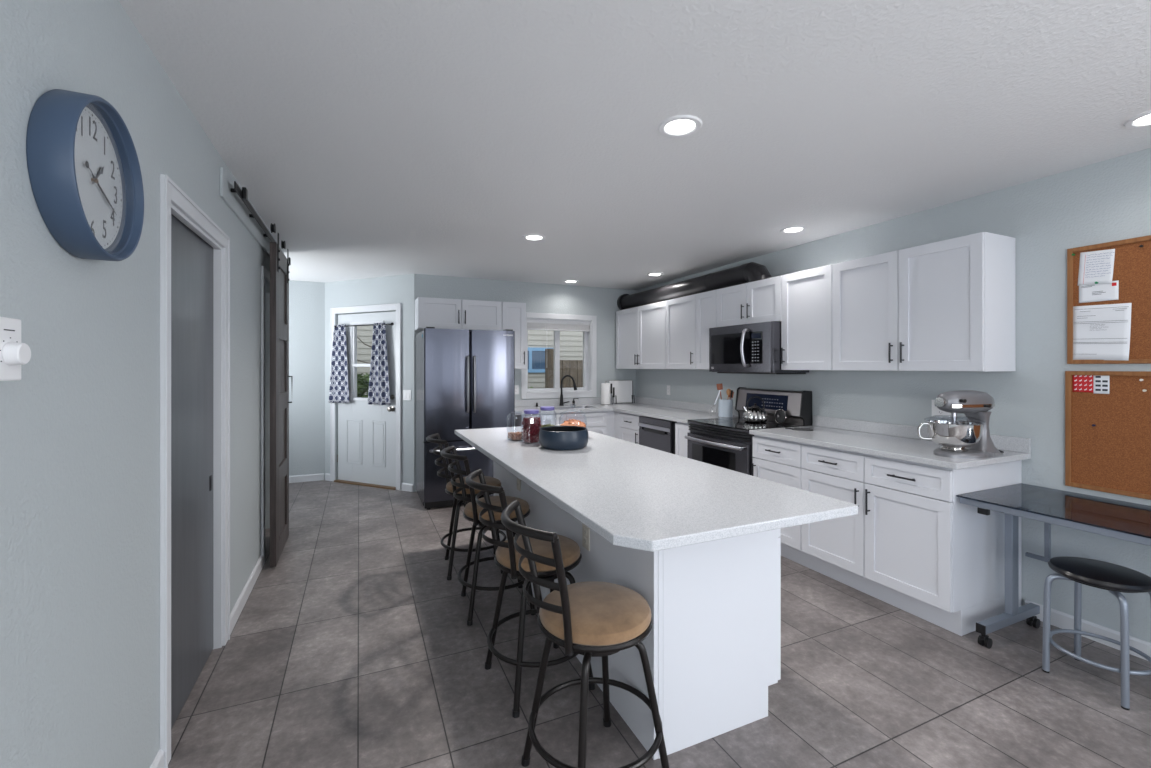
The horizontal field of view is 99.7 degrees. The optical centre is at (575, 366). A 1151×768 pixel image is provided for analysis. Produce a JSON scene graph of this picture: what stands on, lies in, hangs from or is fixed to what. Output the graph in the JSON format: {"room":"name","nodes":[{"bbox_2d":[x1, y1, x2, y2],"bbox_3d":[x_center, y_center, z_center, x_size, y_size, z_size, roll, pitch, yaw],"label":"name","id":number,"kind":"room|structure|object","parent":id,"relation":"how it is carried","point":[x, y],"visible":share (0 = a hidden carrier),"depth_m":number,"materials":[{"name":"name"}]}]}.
{"room":"kitchen","nodes":[
{"label":"kitchen","id":0,"kind":"room"},
{"bbox_2d":[0,0,280,767],"bbox_3d":[-0.903,0.178,0.320,0.140,2.440,8.520,0,0,-24],"label":"wall","id":1,"kind":"structure","parent":0,"point":[80,426],"depth_m":1.24,"materials":[{"name":"grey"}]},
{"bbox_2d":[0,317,30,380],"bbox_3d":[-1.045,-0.032,0.883,0.058,0.116,0.092,0,0,-24],"label":"thermostat","id":2,"kind":"object","parent":1,"relation":"attached to","point":[14,353],"visible":1,"depth_m":0.89,"materials":[{"name":"white plastic"}]},
{"bbox_2d":[26,89,143,260],"bbox_3d":[-1.171,-0.454,1.184,0.073,0.382,0.382,0,0,-24],"label":"wall clock","id":3,"kind":"object","parent":1,"relation":"attached to","point":[85,176],"visible":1,"depth_m":1.14,"materials":[{"name":"blue painted plastic"},{"name":"glass"},{"name":"dark ink"}]},
{"bbox_2d":[171,214,212,728],"bbox_3d":[-1.641,0.391,2.029,0.040,1.997,0.803,0,0,-24],"label":"door","id":4,"kind":"structure","parent":1,"relation":"in","point":[191,256],"depth_m":2.06,"materials":[{"name":"grey paint"}]},
{"bbox_2d":[160,174,229,767],"bbox_3d":[-1.665,0.367,2.055,0.158,2.061,0.902,0,0,-24],"label":"trim","id":5,"kind":"structure","parent":1,"relation":"attached to","point":[171,195],"depth_m":1.89,"materials":[{"name":"white"}]},
{"bbox_2d":[150,554,262,767],"bbox_3d":[-0.647,1.355,-0.068,0.013,0.085,7.603,0,0,-24],"label":"baseboard","id":6,"kind":"structure","parent":1,"relation":"attached to","point":[158,762],"depth_m":2.77,"materials":[{"name":"white"}]},
{"bbox_2d":[220,167,270,256],"bbox_3d":[-2.169,-0.910,3.349,0.014,0.141,2.115,0,0,-24],"label":"header board","id":7,"kind":"object","parent":1,"relation":"attached to","point":[231,199],"visible":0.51,"depth_m":2.75,"materials":[{"name":"grey"}]},
{"bbox_2d":[230,181,290,264],"bbox_3d":[-2.152,-0.933,3.398,0.058,0.062,2.040,0,0,-24],"label":"barn door track","id":8,"kind":"object","parent":7,"relation":"attached to","point":[243,194],"visible":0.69,"depth_m":2.82,"materials":[{"name":"black metal"}]},
{"bbox_2d":[261,266,269,565],"bbox_3d":[-2.454,0.345,3.819,0.152,2.106,0.966,0,0,-24],"label":"trim","id":9,"kind":"structure","parent":1,"relation":"attached to","point":[265,274],"depth_m":3.41,"materials":[{"name":"white"}]},
{"bbox_2d":[270,223,292,566],"bbox_3d":[-2.219,0.186,3.680,0.072,2.399,0.680,0,0,-24],"label":"barn door","id":10,"kind":"structure","parent":1,"relation":"in","point":[279,264],"depth_m":3.47,"materials":[{"name":"brown wood"}]},
{"bbox_2d":[265,249,283,528],"bbox_3d":[-3.197,0.178,4.071,1.275,2.440,0.200,0,0,-24],"label":"wall","id":11,"kind":"structure","parent":0,"point":[267,295],"depth_m":4.20,"materials":[{"name":"grey"}]},
{"bbox_2d":[289,280,324,479],"bbox_3d":[-3.729,0.178,5.794,1.425,2.440,0.120,0,0,-24],"label":"wall","id":12,"kind":"structure","parent":0,"point":[306,299],"depth_m":5.92,"materials":[{"name":"grey"}]},
{"bbox_2d":[289,473,323,482],"bbox_3d":[-3.720,1.355,5.725,1.345,0.085,0.013,0,0,-24],"label":"baseboard","id":13,"kind":"structure","parent":12,"relation":"attached to","point":[308,477],"depth_m":5.92,"materials":[{"name":"white"}]},
{"bbox_2d":[325,274,413,491],"bbox_3d":[-2.451,0.178,5.799,1.476,2.440,0.140,0,0,24],"label":"wall","id":14,"kind":"structure","parent":0,"point":[398,288],"depth_m":5.59,"materials":[{"name":"grey"}]},
{"bbox_2d":[334,311,395,489],"bbox_3d":[-2.465,0.380,5.774,0.969,2.035,0.177,0,0,24],"label":"door","id":15,"kind":"structure","parent":14,"relation":"in","point":[366,456],"depth_m":5.75,"materials":[{"name":"white"}]},
{"bbox_2d":[334,323,393,327],"bbox_3d":[-2.489,-0.487,5.720,0.940,0.036,0.072,0,0,24],"label":"curtain rod","id":16,"kind":"object","parent":15,"relation":"attached to","point":[392,324],"visible":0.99,"depth_m":5.70,"materials":[{"name":"black metal"}]},
{"bbox_2d":[329,325,348,402],"bbox_3d":[-2.848,-0.035,5.858,0.351,0.946,0.034,0,0,24],"label":"curtain","id":17,"kind":"object","parent":16,"relation":"hanging from","point":[339,386],"visible":1,"depth_m":5.86,"materials":[{"name":"fabric"}]},
{"bbox_2d":[367,323,389,404],"bbox_3d":[-2.263,-0.035,5.600,0.351,0.946,0.034,0,0,24],"label":"curtain","id":18,"kind":"object","parent":16,"relation":"hanging from","point":[378,392],"visible":1,"depth_m":5.60,"materials":[{"name":"fabric"}]},
{"bbox_2d":[330,303,401,489],"bbox_3d":[-2.486,0.338,5.726,1.119,2.120,0.023,0,0,24],"label":"trim","id":19,"kind":"structure","parent":14,"relation":"attached to","point":[395,306],"depth_m":5.52,"materials":[{"name":"white"}]},
{"bbox_2d":[325,473,412,491],"bbox_3d":[-2.451,1.355,5.715,1.384,0.085,0.013,0,0,24],"label":"baseboard","id":20,"kind":"structure","parent":14,"relation":"attached to","point":[404,486],"depth_m":5.48,"materials":[{"name":"white"}]},
{"bbox_2d":[403,390,410,399],"bbox_3d":[-1.898,0.318,5.472,0.118,0.115,0.010,0,0,24],"label":"light switch","id":21,"kind":"object","parent":14,"relation":"attached to","point":[406,393],"visible":1,"depth_m":5.47,"materials":[{"name":"white plastic"}]},
{"bbox_2d":[414,274,635,491],"bbox_3d":[-0.462,0.178,6.128,3.015,2.440,0.170,0,0,-24],"label":"wall","id":22,"kind":"structure","parent":0,"point":[601,303],"depth_m":6.08,"materials":[{"name":"grey"}]},
{"bbox_2d":[415,297,501,330],"bbox_3d":[-1.308,-0.573,5.446,0.905,0.332,0.381,0,0,-24],"label":"upper cabinet","id":23,"kind":"object","parent":22,"relation":"attached to","point":[440,313],"visible":0.86,"depth_m":5.29,"materials":[{"name":"white"}]},
{"bbox_2d":[502,302,525,368],"bbox_3d":[-0.762,-0.357,5.689,0.285,0.765,0.381,0,0,-24],"label":"upper cabinet","id":24,"kind":"object","parent":22,"relation":"attached to","point":[513,313],"visible":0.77,"depth_m":5.57,"materials":[{"name":"white"}]},
{"bbox_2d":[521,313,596,398],"bbox_3d":[-0.226,-0.137,6.213,1.025,1.060,0.177,0,0,-24],"label":"window","id":25,"kind":"structure","parent":22,"relation":"in","point":[589,389],"depth_m":6.24,"materials":[{"name":"white"}]},
{"bbox_2d":[527,319,589,331],"bbox_3d":[-0.216,-0.290,6.190,0.867,0.600,0.066,0,0,-24],"label":"window blind","id":26,"kind":"object","parent":25,"relation":"attached to","point":[532,324],"visible":0.81,"depth_m":6.17,"materials":[{"name":"white plastic"}]},
{"bbox_2d":[118,0,1150,289],"bbox_3d":[0.124,-1.072,1.785,5.480,0.060,10.640,0,0,-24],"label":"ceiling","id":27,"kind":"structure","parent":0,"point":[377,138],"depth_m":1.99,"materials":[{"name":"white paint"}]},
{"bbox_2d":[522,234,545,240],"bbox_3d":[-0.333,-1.038,3.903,0.188,0.008,0.188,0,0,-24],"label":"recessed light","id":28,"kind":"object","parent":27,"relation":"in","point":[531,237],"visible":1,"depth_m":3.90,"materials":[{"name":"white"}]},
{"bbox_2d":[526,236,541,239],"bbox_3d":[-0.333,-1.039,3.903,0.125,0.003,0.125,0,0,-24],"label":"diffuser","id":29,"kind":"object","parent":28,"relation":"attached to","point":[527,237],"depth_m":3.91,"materials":[{"name":"white"}]},
{"bbox_2d":[647,272,662,275],"bbox_3d":[0.891,-1.038,5.455,0.188,0.008,0.188,0,0,-24],"label":"recessed light","id":30,"kind":"object","parent":27,"relation":"in","point":[655,273],"visible":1,"depth_m":5.46,"materials":[{"name":"white"}]},
{"bbox_2d":[658,115,701,136],"bbox_3d":[0.452,-1.038,2.102,0.188,0.008,0.188,0,0,-24],"label":"recessed light","id":31,"kind":"object","parent":27,"relation":"in","point":[679,125],"visible":1,"depth_m":2.09,"materials":[{"name":"white plastic"}]},
{"bbox_2d":[665,120,694,133],"bbox_3d":[0.452,-1.039,2.102,0.125,0.003,0.125,0,0,-24],"label":"diffuser","id":32,"kind":"object","parent":31,"relation":"attached to","point":[671,126],"depth_m":2.11,"materials":[{"name":"white"}]},
{"bbox_2d":[780,226,806,232],"bbox_3d":[1.650,-1.038,3.680,0.188,0.008,0.188,0,0,-24],"label":"recessed light","id":33,"kind":"object","parent":27,"relation":"in","point":[792,229],"visible":1,"depth_m":3.67,"materials":[{"name":"white"}]},
{"bbox_2d":[784,228,801,231],"bbox_3d":[1.650,-1.039,3.680,0.125,0.003,0.125,0,0,-24],"label":"diffuser","id":34,"kind":"object","parent":33,"relation":"attached to","point":[787,229],"depth_m":3.69,"materials":[{"name":"white"}]},
{"bbox_2d":[1123,110,1150,127],"bbox_3d":[2.417,-1.038,2.019,0.188,0.008,0.188,0,0,-24],"label":"recessed light","id":35,"kind":"object","parent":27,"relation":"in","point":[1141,120],"visible":1,"depth_m":2.06,"materials":[{"name":"white"}]},
{"bbox_2d":[1134,114,1150,124],"bbox_3d":[2.417,-1.039,2.019,0.125,0.003,0.125,0,0,-24],"label":"diffuser","id":36,"kind":"object","parent":35,"relation":"attached to","point":[1146,119],"depth_m":2.05,"materials":[{"name":"white"}]},
{"bbox_2d":[168,480,1150,767],"bbox_3d":[0.124,1.428,1.785,5.480,0.060,10.640,0,0,-24],"label":"floor","id":37,"kind":"structure","parent":0,"point":[358,649],"depth_m":2.14,"materials":[{"name":"tile"}]},
{"bbox_2d":[416,327,514,509],"bbox_3d":[-1.191,0.505,5.200,0.912,1.786,0.851,0,0,-24],"label":"refrigerator","id":38,"kind":"object","parent":37,"relation":"on","point":[465,378],"visible":0.84,"depth_m":4.83,"materials":[{"name":"black metal"}]},
{"bbox_2d":[426,433,505,579],"bbox_3d":[-0.757,0.938,3.396,0.547,0.923,0.453,0,0,-24],"label":"bar stool","id":39,"kind":"object","parent":37,"relation":"on","point":[492,481],"visible":0.56,"depth_m":3.29,"materials":[{"name":"brown metal"}]},
{"bbox_2d":[446,476,500,493],"bbox_3d":[-0.714,0.821,3.415,0.380,0.059,0.380,0,0,-24],"label":"seat cushion","id":40,"kind":"object","parent":39,"relation":"on","point":[492,481],"depth_m":3.35,"materials":[{"name":"beige fabric"}]},
{"bbox_2d":[440,446,534,625],"bbox_3d":[-0.505,0.938,2.840,0.547,0.923,0.453,0,0,-24],"label":"bar stool","id":41,"kind":"object","parent":37,"relation":"on","point":[472,510],"visible":0.73,"depth_m":2.71,"materials":[{"name":"brown metal"}]},
{"bbox_2d":[464,496,528,520],"bbox_3d":[-0.462,0.821,2.860,0.380,0.059,0.380,0,0,-24],"label":"seat cushion","id":42,"kind":"object","parent":41,"relation":"on","point":[470,514],"depth_m":2.77,"materials":[{"name":"beige fabric"}]},
{"bbox_2d":[465,469,594,717],"bbox_3d":[-0.210,0.938,2.167,0.547,0.923,0.453,0,0,-24],"label":"bar stool","id":43,"kind":"object","parent":37,"relation":"on","point":[506,558],"visible":0.7,"depth_m":2.06,"materials":[{"name":"brown metal"}]},
{"bbox_2d":[495,534,579,571],"bbox_3d":[-0.168,0.821,2.186,0.380,0.059,0.380,0,0,-24],"label":"seat cushion","id":44,"kind":"object","parent":43,"relation":"on","point":[570,550],"depth_m":2.09,"materials":[{"name":"beige fabric"}]},
{"bbox_2d":[515,411,606,434],"bbox_3d":[-0.226,0.959,5.775,1.048,0.878,0.661,0,0,-24],"label":"base cabinet","id":45,"kind":"object","parent":37,"relation":"on","point":[596,421],"visible":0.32,"depth_m":5.57,"materials":[{"name":"white"}]},
{"bbox_2d":[515,396,737,422],"bbox_3d":[0.356,0.458,5.267,1.938,0.115,2.064,0,0,-24],"label":"countertop","id":46,"kind":"structure","parent":45,"relation":"on","point":[678,411],"depth_m":5.65,"materials":[{"name":"white stone"}]},
{"bbox_2d":[559,375,576,405],"bbox_3d":[-0.089,0.290,6.060,0.224,0.387,0.055,0,0,3],"label":"faucet","id":47,"kind":"object","parent":46,"relation":"on","point":[570,376],"visible":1,"depth_m":6.05,"materials":[{"name":"black metal"}]},
{"bbox_2d":[555,406,592,408],"bbox_3d":[-0.110,0.603,5.836,0.686,0.210,0.346,0,0,-24],"label":"sink","id":48,"kind":"object","parent":46,"relation":"in","point":[581,406],"visible":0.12,"depth_m":6.03,"materials":[{"name":"silver metal"}]},
{"bbox_2d":[600,381,611,404],"bbox_3d":[0.387,0.330,6.194,0.150,0.308,0.150,0,0,-24],"label":"paper towel holder","id":49,"kind":"object","parent":46,"relation":"on","point":[605,387],"visible":1,"depth_m":6.14,"materials":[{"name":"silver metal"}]},
{"bbox_2d":[609,380,634,403],"bbox_3d":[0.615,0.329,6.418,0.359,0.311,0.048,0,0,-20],"label":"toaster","id":50,"kind":"object","parent":46,"relation":"on","point":[623,388],"visible":0.89,"depth_m":6.41,"materials":[{"name":"white plastic"}]},
{"bbox_2d":[718,399,732,416],"bbox_3d":[1.459,0.399,4.723,0.136,0.170,0.136,0,0,-24],"label":"utensil crock","id":51,"kind":"object","parent":46,"relation":"on","point":[725,407],"visible":0.91,"depth_m":4.67,"materials":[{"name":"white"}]},
{"bbox_2d":[716,383,722,398],"bbox_3d":[1.413,0.316,4.747,0.070,0.312,0.010,0,0,19],"label":"wooden spatula","id":52,"kind":"object","parent":51,"relation":"in","point":[719,386],"visible":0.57,"depth_m":4.74,"materials":[{"name":"brown wood"}]},
{"bbox_2d":[501,500,668,767],"bbox_3d":[0.024,0.938,1.636,0.547,0.923,0.453,0,0,-24],"label":"bar stool","id":53,"kind":"object","parent":37,"relation":"on","point":[589,619],"visible":1,"depth_m":1.56,"materials":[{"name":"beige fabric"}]},
{"bbox_2d":[539,581,650,646],"bbox_3d":[0.067,0.821,1.656,0.380,0.059,0.380,0,0,-24],"label":"seat cushion","id":54,"kind":"object","parent":53,"relation":"on","point":[603,614],"depth_m":1.56,"materials":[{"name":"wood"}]},
{"bbox_2d":[606,411,613,436],"bbox_3d":[0.593,0.959,6.169,0.766,0.878,0.607,0,0,-24],"label":"base cabinet","id":55,"kind":"object","parent":37,"relation":"on","point":[610,414],"visible":0.03,"depth_m":5.76,"materials":[{"name":"white"}]},
{"bbox_2d":[614,411,620,438],"bbox_3d":[0.792,0.959,5.844,0.655,0.878,0.146,0,0,-24],"label":"cabinet filler","id":56,"kind":"object","parent":37,"relation":"on","point":[616,413],"visible":0.02,"depth_m":5.71,"materials":[{"name":"white"}]},
{"bbox_2d":[620,412,640,443],"bbox_3d":[0.895,0.959,5.567,0.705,0.878,0.438,0,0,-24],"label":"base cabinet","id":57,"kind":"object","parent":37,"relation":"on","point":[629,428],"visible":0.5,"depth_m":5.43,"materials":[{"name":"white"}]},
{"bbox_2d":[493,461,780,759],"bbox_3d":[0.114,0.957,2.887,0.645,0.882,2.259,0,0,-24],"label":"kitchen island","id":58,"kind":"object","parent":37,"relation":"on","point":[713,643],"visible":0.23,"depth_m":1.85,"materials":[{"name":"white"}]},
{"bbox_2d":[517,478,520,490],"bbox_3d":[-0.372,0.748,3.173,0.009,0.115,0.072,0,0,-24],"label":"outlet","id":59,"kind":"object","parent":58,"relation":"attached to","point":[518,479],"visible":0.76,"depth_m":3.15,"materials":[{"name":"beige plastic"}]},
{"bbox_2d":[582,523,589,550],"bbox_3d":[0.047,0.778,2.233,0.009,0.115,0.072,0,0,-24],"label":"outlet","id":60,"kind":"object","parent":58,"relation":"attached to","point":[585,530],"visible":0.89,"depth_m":2.22,"materials":[{"name":"beige plastic"}]},
{"bbox_2d":[454,424,857,551],"bbox_3d":[0.032,0.499,2.716,0.930,0.032,2.645,0,0,-24],"label":"island countertop","id":61,"kind":"structure","parent":58,"relation":"on","point":[632,495],"depth_m":1.86,"materials":[{"name":"white stone"}]},
{"bbox_2d":[508,411,522,439],"bbox_3d":[-0.390,0.389,3.220,0.105,0.190,0.105,0,0,-36],"label":"storage jar","id":62,"kind":"object","parent":61,"relation":"on","point":[517,435],"visible":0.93,"depth_m":3.19,"materials":[{"name":"clear glass"}]},
{"bbox_2d":[522,409,540,442],"bbox_3d":[-0.282,0.379,3.109,0.108,0.209,0.108,0,0,-33],"label":"storage jar","id":63,"kind":"object","parent":61,"relation":"on","point":[531,425],"visible":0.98,"depth_m":3.07,"materials":[{"name":"clear glass"}]},
{"bbox_2d":[540,406,554,427],"bbox_3d":[-0.194,0.379,3.346,0.108,0.209,0.108,0,0,-18],"label":"storage jar","id":64,"kind":"object","parent":61,"relation":"on","point":[544,408],"visible":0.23,"depth_m":3.31,"materials":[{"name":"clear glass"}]},
{"bbox_2d":[539,426,588,450],"bbox_3d":[-0.071,0.428,2.930,0.300,0.112,0.300,0,0,-24],"label":"bowl","id":65,"kind":"object","parent":61,"relation":"on","point":[561,438],"visible":1,"depth_m":2.81,"materials":[{"name":"blue ceramic"}]},
{"bbox_2d":[559,409,586,427],"bbox_3d":[-0.017,0.366,3.342,0.192,0.234,0.192,0,0,-24],"label":"storage jar","id":66,"kind":"object","parent":61,"relation":"on","point":[572,422],"visible":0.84,"depth_m":3.31,"materials":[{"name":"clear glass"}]},
{"bbox_2d":[638,416,676,453],"bbox_3d":[1.088,0.964,5.078,0.648,0.868,0.602,0,0,-24],"label":"dishwasher","id":67,"kind":"object","parent":37,"relation":"on","point":[656,433],"visible":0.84,"depth_m":4.90,"materials":[{"name":"grey metal"}]},
{"bbox_2d":[675,422,689,457],"bbox_3d":[1.305,0.959,4.687,0.672,0.878,0.225,0,0,-24],"label":"base cabinet","id":68,"kind":"object","parent":37,"relation":"on","point":[681,429],"visible":0.2,"depth_m":4.57,"materials":[{"name":"white"}]},
{"bbox_2d":[685,387,811,475],"bbox_3d":[1.451,0.796,4.206,0.770,1.203,0.758,0,0,-24],"label":"range","id":69,"kind":"object","parent":37,"relation":"on","point":[727,442],"visible":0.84,"depth_m":4.07,"materials":[{"name":"black metal"}]},
{"bbox_2d":[685,423,753,475],"bbox_3d":[1.450,0.954,4.206,0.767,0.888,0.758,0,0,-24],"label":"oven","id":70,"kind":"object","parent":69,"relation":"in","point":[730,448],"depth_m":3.98,"materials":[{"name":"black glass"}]},
{"bbox_2d":[688,417,803,432],"bbox_3d":[1.450,0.494,4.205,0.658,0.030,0.758,0,0,-24],"label":"cooktop","id":71,"kind":"object","parent":69,"relation":"in","point":[728,424],"depth_m":4.08,"materials":[{"name":"black glass"}]},
{"bbox_2d":[742,396,767,422],"bbox_3d":[1.568,0.367,4.241,0.218,0.224,0.211,0,0,6],"label":"tea kettle","id":72,"kind":"object","parent":69,"relation":"on","point":[754,414],"visible":1,"depth_m":4.18,"materials":[{"name":"silver metal"}]},
{"bbox_2d":[774,409,785,422],"bbox_3d":[1.727,0.417,4.109,0.036,0.121,0.123,0,0,-24],"label":"lid","id":73,"kind":"object","parent":69,"relation":"on","point":[780,415],"visible":1,"depth_m":4.10,"materials":[{"name":"black metal"}]},
{"bbox_2d":[752,435,809,567],"bbox_3d":[1.743,0.959,3.664,0.705,0.878,0.450,0,0,-24],"label":"base cabinet","id":74,"kind":"object","parent":37,"relation":"on","point":[775,460],"visible":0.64,"depth_m":3.48,"materials":[{"name":"white"}]},
{"bbox_2d":[801,443,1021,635],"bbox_3d":[2.023,0.959,3.036,0.705,0.878,0.923,0,0,-24],"label":"base cabinet","id":75,"kind":"object","parent":37,"relation":"on","point":[911,545],"visible":0.92,"depth_m":2.69,"materials":[{"name":"white"}]},
{"bbox_2d":[749,415,1030,469],"bbox_3d":[1.942,0.458,3.224,0.703,0.115,1.419,0,0,-24],"label":"countertop","id":76,"kind":"structure","parent":75,"relation":"on","point":[894,441],"depth_m":3.15,"materials":[{"name":"white stone"}]},
{"bbox_2d":[785,427,812,430],"bbox_3d":[1.720,0.477,3.742,0.196,0.014,0.130,0,0,24],"label":"spoon rest","id":77,"kind":"object","parent":76,"relation":"on","point":[794,428],"visible":1,"depth_m":3.70,"materials":[{"name":"grey plastic"}]},
{"bbox_2d":[917,390,1003,458],"bbox_3d":[2.156,0.306,2.680,0.525,0.356,0.267,0,0,-15],"label":"stand mixer","id":78,"kind":"object","parent":76,"relation":"on","point":[969,439],"visible":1,"depth_m":2.62,"materials":[{"name":"silver metal"}]},
{"bbox_2d":[926,420,983,451],"bbox_3d":[2.069,0.377,2.657,0.252,0.152,0.252,0,0,-15],"label":"mixing bowl","id":79,"kind":"object","parent":78,"relation":"on","point":[953,435],"depth_m":2.60,"materials":[{"name":"silver metal"}]},
{"bbox_2d":[956,483,1150,648],"bbox_3d":[2.492,1.027,2.042,0.620,0.741,1.262,0,0,-24],"label":"glass desk","id":80,"kind":"object","parent":37,"relation":"on","point":[1122,520],"visible":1,"depth_m":2.40,"materials":[{"name":"glass"}]},
{"bbox_2d":[1042,556,1150,709],"bbox_3d":[2.324,1.144,2.155,0.336,0.508,0.336,0,0,-21],"label":"round stool","id":81,"kind":"object","parent":37,"relation":"on","point":[1114,578],"visible":1,"depth_m":2.12,"materials":[{"name":"black metal"}]},
{"bbox_2d":[636,148,1150,642],"bbox_3d":[2.779,0.178,2.388,0.140,2.440,9.300,0,0,-24],"label":"wall","id":82,"kind":"structure","parent":0,"point":[1109,200],"depth_m":2.73,"materials":[{"name":"grey"}]},
{"bbox_2d":[616,301,665,368],"bbox_3d":[0.901,-0.357,5.978,0.361,0.765,1.134,0,0,-24],"label":"upper cabinet","id":83,"kind":"object","parent":82,"relation":"attached to","point":[640,330],"visible":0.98,"depth_m":5.85,"materials":[{"name":"white"}]},
{"bbox_2d":[666,294,695,368],"bbox_3d":[1.241,-0.357,5.215,0.361,0.765,0.534,0,0,-24],"label":"upper cabinet","id":84,"kind":"object","parent":82,"relation":"attached to","point":[680,312],"visible":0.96,"depth_m":5.14,"materials":[{"name":"white"}]},
{"bbox_2d":[696,290,716,369],"bbox_3d":[1.428,-0.357,4.836,0.328,0.765,0.309,0,0,-24],"label":"upper cabinet","id":85,"kind":"object","parent":82,"relation":"attached to","point":[706,302],"visible":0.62,"depth_m":4.80,"materials":[{"name":"white"}]},
{"bbox_2d":[717,276,780,326],"bbox_3d":[1.634,-0.555,4.333,0.361,0.369,0.774,0,0,-24],"label":"upper cabinet","id":86,"kind":"object","parent":82,"relation":"attached to","point":[758,301],"visible":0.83,"depth_m":4.22,"materials":[{"name":"white"}]},
{"bbox_2d":[617,262,771,309],"bbox_3d":[1.173,-0.849,5.377,0.236,0.252,2.522,0,0,-24],"label":"duct","id":87,"kind":"object","parent":86,"relation":"on","point":[752,271],"visible":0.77,"depth_m":4.98,"materials":[{"name":"black metal"}]},
{"bbox_2d":[709,321,808,373],"bbox_3d":[1.570,-0.154,4.293,0.511,0.427,0.745,0,0,-24],"label":"microwave","id":88,"kind":"object","parent":86,"relation":"attached to","point":[753,348],"visible":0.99,"depth_m":4.08,"materials":[{"name":"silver metal"}]},
{"bbox_2d":[781,265,831,369],"bbox_3d":[1.886,-0.357,3.769,0.361,0.765,0.461,0,0,-24],"label":"upper cabinet","id":89,"kind":"object","parent":82,"relation":"attached to","point":[806,296],"visible":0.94,"depth_m":3.70,"materials":[{"name":"white"}]},
{"bbox_2d":[813,415,1030,452],"bbox_3d":[2.254,0.442,3.363,0.020,0.082,1.419,0,0,-24],"label":"backsplash","id":90,"kind":"structure","parent":82,"relation":"attached to","point":[1009,443],"depth_m":3.38,"materials":[{"name":"white stone"}]},
{"bbox_2d":[832,232,1015,371],"bbox_3d":[2.169,-0.357,3.134,0.361,0.765,0.927,0,0,-24],"label":"upper cabinet","id":91,"kind":"object","parent":82,"relation":"attached to","point":[950,304],"visible":1,"depth_m":2.90,"materials":[{"name":"white"}]},
{"bbox_2d":[932,400,950,418],"bbox_3d":[2.362,0.273,3.138,0.009,0.115,0.115,0,0,-24],"label":"outlet","id":92,"kind":"object","parent":82,"relation":"attached to","point":[935,411],"visible":0.47,"depth_m":3.15,"materials":[{"name":"white plastic"}]},
{"bbox_2d":[1025,600,1150,660],"bbox_3d":[3.570,1.355,0.425,0.013,0.085,5.070,0,0,-24],"label":"baseboard","id":93,"kind":"structure","parent":82,"relation":"attached to","point":[1062,620],"depth_m":2.48,"materials":[{"name":"white"}]},
{"bbox_2d":[1065,371,1150,499],"bbox_3d":[2.791,0.326,2.162,0.020,0.608,0.917,0,0,-24],"label":"cork board","id":94,"kind":"object","parent":82,"relation":"attached to","point":[1113,456],"visible":1,"depth_m":2.42,"materials":[{"name":"brown wood"}]},
{"bbox_2d":[1073,375,1092,391],"bbox_3d":[2.630,0.082,2.518,0.002,0.097,0.082,0,0,-24],"label":"sheet","id":95,"kind":"object","parent":94,"relation":"attached to","point":[1081,383],"visible":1,"depth_m":2.52,"materials":[{"name":"red"}]},
{"bbox_2d":[1093,375,1109,393],"bbox_3d":[2.657,0.084,2.455,0.002,0.103,0.058,0,0,-24],"label":"sheet","id":96,"kind":"object","parent":94,"relation":"attached to","point":[1101,384],"visible":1,"depth_m":2.46,"materials":[{"name":"white paper"}]},
{"bbox_2d":[1067,235,1150,363],"bbox_3d":[2.794,-0.319,2.156,0.020,0.608,0.914,0,0,-24],"label":"cork board","id":97,"kind":"object","parent":82,"relation":"attached to","point":[1132,262],"visible":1,"depth_m":2.37,"materials":[{"name":"brown wood"}]},
{"bbox_2d":[1078,249,1114,285],"bbox_3d":[2.648,-0.505,2.473,0.006,0.177,0.138,0,0,-24],"label":"letter","id":98,"kind":"object","parent":97,"relation":"attached to","point":[1094,266],"visible":1,"depth_m":2.47,"materials":[{"name":"white paper"}]},
{"bbox_2d":[1079,280,1118,302],"bbox_3d":[2.652,-0.380,2.466,0.002,0.095,0.145,0,0,-24],"label":"envelope","id":99,"kind":"object","parent":97,"relation":"attached to","point":[1109,291],"visible":1,"depth_m":2.46,"materials":[{"name":"white paper"}]},
{"bbox_2d":[1073,303,1131,360],"bbox_3d":[2.650,-0.174,2.457,0.009,0.280,0.212,0,2,-24],"label":"invoice","id":100,"kind":"object","parent":97,"relation":"attached to","point":[1100,332],"visible":1,"depth_m":2.45,"materials":[{"name":"white paper"}]},
{"bbox_2d":[1073,306,1128,343],"bbox_3d":[2.647,-0.180,2.454,0.001,0.233,0.197,0,2,-24],"label":"print","id":101,"kind":"object","parent":100,"relation":"attached to","point":[1091,324],"depth_m":2.45,"materials":[{"name":"grey"}]},
{"label":"outside","id":102,"kind":"structure","parent":0,"visible":0},
{"bbox_3d":[-3.346,1.798,14.876,34.000,0.100,18.100,0,0,-24],"label":"ground","id":103,"kind":"structure","parent":102,"visible":0},
{"bbox_2d":[357,373,369,397],"bbox_3d":[-3.106,0.914,7.097,0.731,1.666,0.753,0,0,-24],"label":"shrub","id":104,"kind":"object","parent":103,"relation":"on","point":[362,381],"visible":0.16,"depth_m":6.97,"materials":[{"name":"green plant"}]},
{"bbox_2d":[357,325,582,394],"bbox_3d":[-1.620,-0.452,9.898,17.100,4.400,0.300,0,0,-24],"label":"house","id":105,"kind":"structure","parent":103,"relation":"on","point":[571,342],"depth_m":10.14,"materials":[{"name":"beige"}]},
{"bbox_2d":[545,349,553,387],"bbox_3d":[-0.457,0.713,8.604,0.130,2.070,0.130,0,0,-24],"label":"wooden post","id":106,"kind":"object","parent":103,"relation":"on","point":[549,353],"visible":0.39,"depth_m":8.55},
{"bbox_2d":[560,360,582,387],"bbox_3d":[1.342,0.813,9.395,3.760,1.870,0.070,0,0,-24],"label":"wooden fence","id":107,"kind":"object","parent":103,"relation":"on","point":[574,368],"visible":0.04,"depth_m":8.73,"materials":[{"name":"wood"}]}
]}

